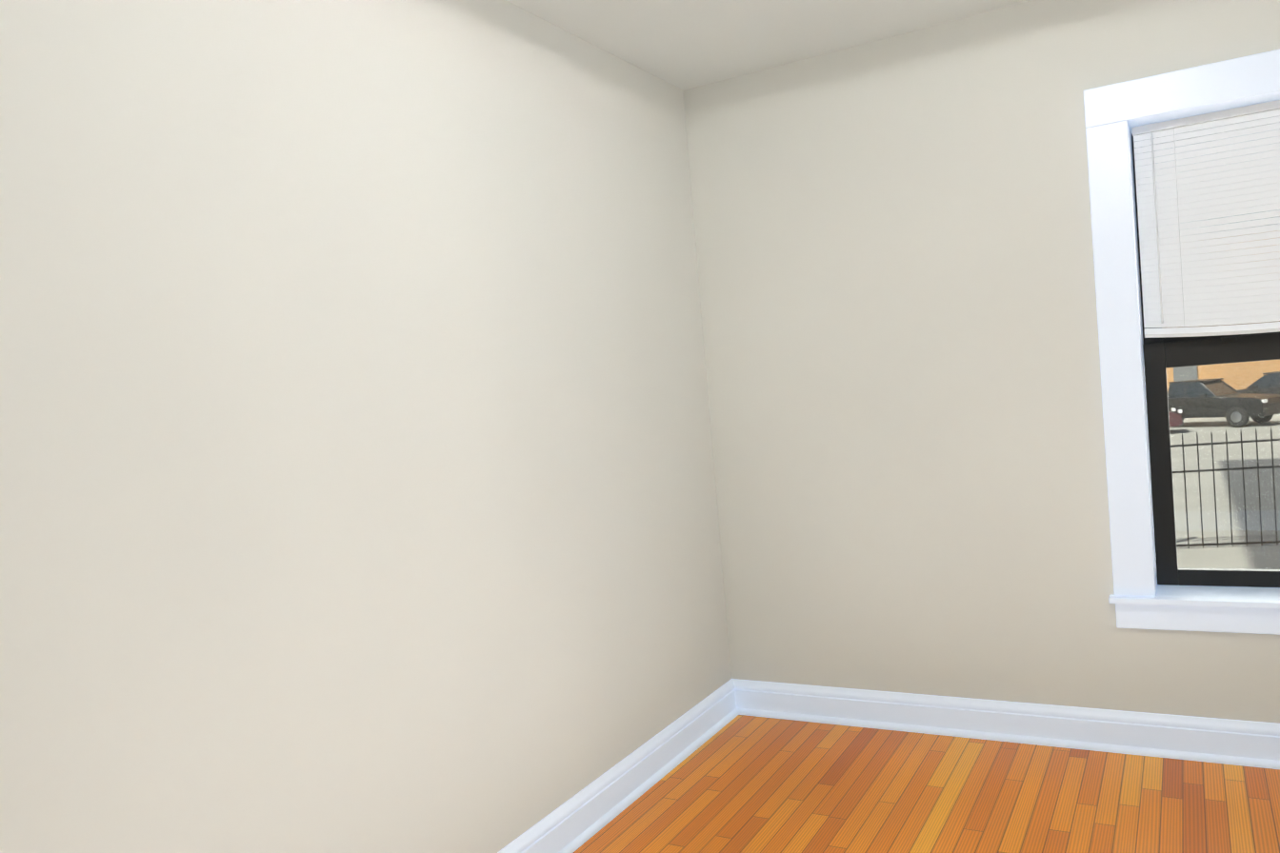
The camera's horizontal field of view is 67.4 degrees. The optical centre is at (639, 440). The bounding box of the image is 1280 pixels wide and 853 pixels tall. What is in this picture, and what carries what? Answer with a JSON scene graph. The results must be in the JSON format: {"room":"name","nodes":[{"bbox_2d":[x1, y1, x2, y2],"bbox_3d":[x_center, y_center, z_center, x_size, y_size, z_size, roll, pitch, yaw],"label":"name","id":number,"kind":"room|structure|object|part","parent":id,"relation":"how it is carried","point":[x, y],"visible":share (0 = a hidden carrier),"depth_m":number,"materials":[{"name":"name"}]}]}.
{"room":"empty room","nodes":[
{"label":"empty room","id":0,"kind":"room"},
{"bbox_2d":[0,0,731,852],"bbox_3d":[-0.872,0.047,2.258,0.300,2.600,4.798,-3,3,30],"label":"wall","id":1,"kind":"structure","parent":0,"point":[356,476],"depth_m":2.25,"materials":[{"name":"beige paint"}]},
{"bbox_2d":[497,679,738,852],"bbox_3d":[-0.622,1.262,2.239,0.034,0.140,4.198,-3,3,30],"label":"baseboard","id":2,"kind":"structure","parent":1,"relation":"attached to","point":[574,823],"depth_m":3.25,"materials":[{"name":"white wood"}]},
{"bbox_2d":[506,0,1031,90],"bbox_3d":[0.442,-1.452,1.363,3.611,0.250,4.798,-3,3,30],"label":"ceiling","id":3,"kind":"structure","parent":0,"point":[683,45],"depth_m":3.31,"materials":[{"name":"paint"}]},
{"bbox_2d":[573,715,1279,852],"bbox_3d":[0.683,1.359,1.510,3.611,0.200,4.798,-3,3,30],"label":"floor","id":4,"kind":"structure","parent":0,"point":[741,784],"depth_m":3.07,"materials":[{"name":"brown wood"}]},
{"bbox_2d":[683,0,1279,723],"bbox_3d":[1.668,-0.230,3.387,3.011,2.600,0.300,-3,3,30],"label":"wall","id":5,"kind":"structure","parent":0,"point":[893,240],"depth_m":3.54,"materials":[{"name":"beige paint"}]},
{"bbox_2d":[732,679,1279,769],"bbox_3d":[1.691,1.008,3.306,3.011,0.140,0.034,-3,3,30],"label":"baseboard","id":6,"kind":"structure","parent":5,"relation":"attached to","point":[1228,742],"depth_m":3.47,"materials":[{"name":"white wood"}]},
{"bbox_2d":[1083,49,1279,635],"bbox_3d":[2.167,-0.305,3.070,1.268,1.823,0.347,-3,3,30],"label":"window frame","id":7,"kind":"structure","parent":5,"relation":"attached to","point":[1114,114],"depth_m":3.20,"materials":[{"name":"white wood"}]},
{"bbox_2d":[1131,115,1279,587],"bbox_3d":[2.201,-0.304,3.123,0.992,1.583,0.089,-3,3,30],"label":"window","id":8,"kind":"structure","parent":5,"relation":"in","point":[1181,468],"depth_m":3.31,"materials":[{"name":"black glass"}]},
{"bbox_3d":[2.201,-0.304,3.123,0.992,1.583,0.089,-3,3,30],"label":"black window sash","id":9,"kind":"part","parent":8,"relation":"part of","materials":[{"name":"black metal"}]},
{"bbox_2d":[1131,100,1279,338],"bbox_3d":[2.123,-0.720,3.027,0.981,0.732,0.037,-3,3,30],"label":"window blind","id":10,"kind":"object","parent":8,"relation":"attached to","point":[1189,289],"visible":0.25,"depth_m":3.17,"materials":[{"name":"white plastic"}]},
{"label":"outside","id":11,"kind":"structure","parent":0,"visible":0},
{"bbox_2d":[1169,413,1279,569],"bbox_3d":[42.862,-2.975,58.540,200.000,0.300,136.002,-3,3,30],"label":"ground","id":12,"kind":"structure","parent":11,"point":[1250,458],"depth_m":22.36,"materials":[{"name":"concrete"}]},
{"bbox_2d":[1168,407,1183,426],"bbox_3d":[19.884,-0.936,40.151,4.760,1.480,2.160,-4,3,20],"label":"car","id":13,"kind":"object","parent":12,"relation":"on","point":[1174,414],"depth_m":38.64,"materials":[{"name":"red paint"}]},
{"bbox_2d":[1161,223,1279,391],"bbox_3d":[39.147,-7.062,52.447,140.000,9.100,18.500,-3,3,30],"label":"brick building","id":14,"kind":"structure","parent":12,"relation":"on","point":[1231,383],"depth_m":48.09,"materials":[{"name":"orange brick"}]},
{"bbox_2d":[1167,378,1279,427],"bbox_3d":[24.211,-1.620,41.320,2.350,1.980,5.950,-7,3,-30],"label":"pickup","id":15,"kind":"object","parent":12,"relation":"on","point":[1190,397],"depth_m":40.13,"materials":[{"name":"black paint"}]},
{"bbox_2d":[1170,426,1279,548],"bbox_3d":[10.428,0.781,16.596,23.775,2.120,0.090,-4,3,15],"label":"iron fence","id":16,"kind":"object","parent":12,"relation":"on","point":[1228,470],"depth_m":16.64,"materials":[{"name":"black metal"}]},
{"bbox_2d":[1237,371,1279,394],"bbox_3d":[30.314,-2.313,45.411,2.320,1.890,5.140,-7,4,-36],"label":"suv","id":17,"kind":"object","parent":12,"relation":"on","point":[1270,375],"depth_m":45.08,"materials":[{"name":"black paint"}]}
]}

